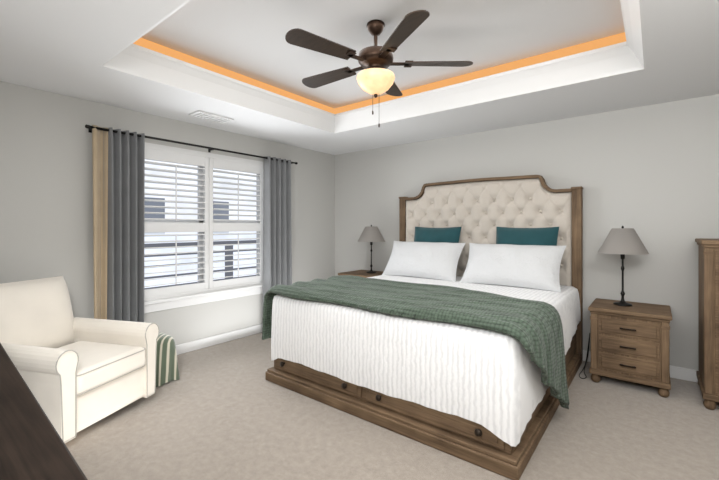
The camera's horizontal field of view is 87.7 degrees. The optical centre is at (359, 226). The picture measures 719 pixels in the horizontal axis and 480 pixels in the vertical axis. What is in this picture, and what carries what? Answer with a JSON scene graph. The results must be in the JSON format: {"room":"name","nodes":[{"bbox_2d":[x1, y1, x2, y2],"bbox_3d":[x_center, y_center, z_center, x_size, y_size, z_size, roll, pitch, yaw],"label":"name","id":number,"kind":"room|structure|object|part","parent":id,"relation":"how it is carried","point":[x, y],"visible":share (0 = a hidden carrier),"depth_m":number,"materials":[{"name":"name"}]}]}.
{"room":"bedroom","nodes":[
{"label":"bedroom","id":0,"kind":"room"},
{"bbox_2d":[0,81,334,344],"bbox_3d":[-1.875,-0.084,4.045,0.160,2.840,4.600,0,0,38],"label":"wall","id":1,"kind":"structure","parent":0,"point":[46,198],"depth_m":3.24,"materials":[{"name":"grey paint"}]},
{"bbox_2d":[85,124,297,324],"bbox_3d":[-1.598,0.217,4.120,0.177,2.202,2.396,0,0,38],"label":"curtains","id":2,"kind":"object","parent":1,"relation":"attached to","point":[118,160],"visible":0.71,"depth_m":3.42,"materials":[{"name":"grey fabric"}]},
{"bbox_3d":[-2.135,0.224,3.408,0.136,2.189,0.333,0,0,38],"label":"panel","id":3,"kind":"part","parent":2,"relation":"part of","materials":[{"name":"grey fabric"}]},
{"bbox_3d":[-1.618,-0.854,4.136,0.126,0.060,2.396,0,0,38],"label":"rod","id":4,"kind":"part","parent":2,"relation":"part of","materials":[{"name":"black metal"}]},
{"bbox_3d":[-1.035,0.224,4.799,0.135,2.189,0.430,0,0,38],"label":"panel","id":5,"kind":"part","parent":2,"relation":"part of","materials":[{"name":"grey fabric"}]},
{"bbox_2d":[144,142,263,313],"bbox_3d":[-1.726,0.013,4.208,0.192,1.665,1.640,0,0,38],"label":"window unit","id":6,"kind":"structure","parent":1,"relation":"in","point":[205,225],"depth_m":4.14,"materials":[{"name":"white wood"}]},
{"bbox_2d":[176,324,261,354],"bbox_3d":[-1.808,1.284,3.986,0.018,0.105,4.530,0,0,38],"label":"baseboard","id":7,"kind":"structure","parent":1,"relation":"attached to","point":[229,336],"depth_m":4.23,"materials":[{"name":"white wood"}]},
{"bbox_2d":[65,332,718,479],"bbox_3d":[0.227,1.386,2.383,5.520,0.100,4.920,0,0,38],"label":"floor","id":8,"kind":"structure","parent":0,"point":[225,411],"depth_m":2.37,"materials":[{"name":"beige carpet"}]},
{"bbox_2d":[0,343,87,479],"bbox_3d":[-1.221,0.886,0.996,2.288,0.900,0.580,0,0,38],"label":"dresser","id":9,"kind":"object","parent":8,"relation":"on","point":[33,446],"visible":1,"depth_m":0.77,"materials":[{"name":"brown wood"}]},
{"bbox_2d":[0,276,158,442],"bbox_3d":[-2.121,0.868,2.624,1.026,0.937,0.769,0,0,14],"label":"armchair","id":10,"kind":"object","parent":8,"relation":"on","point":[78,374],"visible":0.88,"depth_m":2.56,"materials":[{"name":"white fabric"}]},
{"bbox_2d":[156,332,179,386],"bbox_3d":[-1.824,1.137,3.228,0.442,0.389,0.441,0,0,38],"label":"ottoman","id":11,"kind":"object","parent":8,"relation":"on","point":[167,369],"visible":0.33,"depth_m":3.17,"materials":[{"name":"green fabric"}]},
{"bbox_2d":[338,270,382,277],"bbox_3d":[0.082,0.979,5.013,0.554,0.715,0.524,0,0,38],"label":"nightstand","id":12,"kind":"object","parent":8,"relation":"on","point":[361,273],"visible":0.04,"depth_m":4.93,"materials":[{"name":"brown wood"}]},
{"bbox_2d":[358,225,384,272],"bbox_3d":[0.158,0.298,4.988,0.370,0.644,0.370,0,0,38],"label":"table lamp","id":13,"kind":"object","parent":12,"relation":"on","point":[371,234],"visible":1,"depth_m":4.89,"materials":[{"name":"grey fabric"}]},
{"bbox_2d":[262,175,582,479],"bbox_3d":[0.708,0.394,3.469,2.318,1.884,2.250,0,0,38],"label":"bed","id":14,"kind":"object","parent":8,"relation":"on","point":[455,328],"visible":1,"depth_m":2.74,"materials":[{"name":"white fabric"}]},
{"bbox_2d":[262,275,569,409],"bbox_3d":[0.321,0.882,2.979,2.318,0.759,1.001,0,0,38],"label":"throw blanket","id":15,"kind":"object","parent":14,"relation":"on","point":[355,342],"depth_m":2.46,"materials":[{"name":"green fabric"}]},
{"bbox_2d":[271,271,580,446],"bbox_3d":[0.688,0.879,3.466,2.095,0.602,2.195,0,0,38],"label":"quilt","id":16,"kind":"object","parent":14,"relation":"on","point":[481,382],"depth_m":2.42,"materials":[{"name":"white fabric"}]},
{"bbox_3d":[1.366,0.394,4.322,2.102,1.884,0.095,0,0,38],"label":"headboard wood","id":17,"kind":"part","parent":14,"relation":"part of","materials":[{"name":"brown wood"}]},
{"bbox_2d":[579,333,589,378],"bbox_3d":[2.096,1.185,3.466,0.062,0.299,0.489,0,0,38],"label":"lamp cord","id":18,"kind":"object","parent":8,"relation":"on","point":[586,359],"visible":1,"depth_m":3.59,"materials":[{"name":"black plastic"}]},
{"bbox_2d":[588,298,671,397],"bbox_3d":[2.333,1.014,3.233,0.554,0.645,0.524,0,0,38],"label":"nightstand","id":19,"kind":"object","parent":8,"relation":"on","point":[631,343],"visible":1,"depth_m":3.04,"materials":[{"name":"brown wood"}]},
{"bbox_2d":[598,226,648,306],"bbox_3d":[2.311,0.341,3.285,0.370,0.698,0.370,0,0,38],"label":"table lamp","id":20,"kind":"object","parent":19,"relation":"on","point":[622,241],"visible":1,"depth_m":3.20,"materials":[{"name":"grey fabric"}]},
{"bbox_2d":[695,238,718,409],"bbox_3d":[3.047,0.719,2.640,0.979,1.235,0.569,0,0,38],"label":"dresser","id":21,"kind":"object","parent":8,"relation":"on","point":[707,373],"visible":1,"depth_m":2.71,"materials":[{"name":"brown wood"}]},
{"bbox_2d":[335,94,718,369],"bbox_3d":[1.704,-0.084,4.250,5.520,2.840,0.160,0,0,38],"label":"wall","id":22,"kind":"structure","parent":0,"point":[649,174],"depth_m":3.60,"materials":[{"name":"grey paint"}]},
{"bbox_2d":[583,350,697,382],"bbox_3d":[1.648,1.284,4.180,5.200,0.105,0.018,0,0,38],"label":"baseboard","id":23,"kind":"structure","parent":22,"relation":"attached to","point":[682,373],"depth_m":3.26,"materials":[{"name":"white wood"}]},
{"bbox_3d":[-1.312,-0.084,0.566,5.360,2.840,0.160,0,0,38],"label":"wall","id":24,"kind":"structure","parent":0,"visible":0},
{"bbox_2d":[0,0,718,154],"bbox_3d":[0.227,-1.284,2.383,5.200,0.360,4.600,0,0,38],"label":"ceiling","id":25,"kind":"structure","parent":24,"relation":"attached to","point":[66,47],"depth_m":2.76,"materials":[{"name":"white paint"}]},
{"bbox_2d":[188,110,233,122],"bbox_3d":[-1.486,-1.093,3.763,0.200,0.022,0.380,0,0,38],"label":"air vent register","id":26,"kind":"object","parent":25,"relation":"attached to","point":[209,116],"visible":1,"depth_m":3.72,"materials":[{"name":"white metal"}]},
{"bbox_2d":[100,0,645,133],"bbox_3d":[0.113,-1.198,2.601,2.950,0.188,2.400,0,0,38],"label":"molding","id":27,"kind":"structure","parent":25,"relation":"attached to","point":[627,56],"depth_m":3.10,"materials":[{"name":"white"}]},
{"bbox_2d":[285,10,472,126],"bbox_3d":[0.070,-1.045,2.623,1.254,0.718,1.290,0,0,38],"label":"ceiling fan","id":28,"kind":"object","parent":25,"relation":"hanging from","point":[376,77],"visible":1,"depth_m":2.50,"materials":[{"name":"brown wood"}]},
{"bbox_3d":[0.113,-1.228,2.601,0.250,0.352,0.250,0,0,38],"label":"motor","id":29,"kind":"part","parent":28,"relation":"part of","materials":[{"name":"brown metal"}]},
{"bbox_3d":[0.113,-0.985,2.601,0.268,0.135,0.268,0,0,38],"label":"lamp shade","id":30,"kind":"part","parent":28,"relation":"part of","materials":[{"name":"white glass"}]},
{"bbox_2d":[133,32,625,113],"bbox_3d":[0.113,-1.348,2.601,2.950,0.108,2.400,0,0,38],"label":"light strip","id":31,"kind":"object","parent":25,"relation":"attached to","point":[528,61],"depth_m":3.27,"materials":[{"name":"orange"}]},
{"label":"outside","id":32,"kind":"structure","parent":0,"visible":0},
{"bbox_2d":[144,159,255,287],"bbox_3d":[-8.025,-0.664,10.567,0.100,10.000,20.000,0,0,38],"label":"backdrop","id":33,"kind":"structure","parent":32,"point":[242,272],"depth_m":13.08,"materials":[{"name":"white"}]},
{"bbox_3d":[-4.614,3.886,7.869,8.600,0.100,20.000,0,0,38],"label":"snow","id":34,"kind":"object","parent":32,"visible":0},
{"bbox_2d":[144,240,255,289],"bbox_3d":[-3.136,2.046,5.425,0.130,3.580,5.000,0,0,38],"label":"rail","id":35,"kind":"object","parent":34,"relation":"on","point":[229,263],"visible":0.1,"depth_m":6.27,"materials":[{"name":"grey metal"}]}
]}

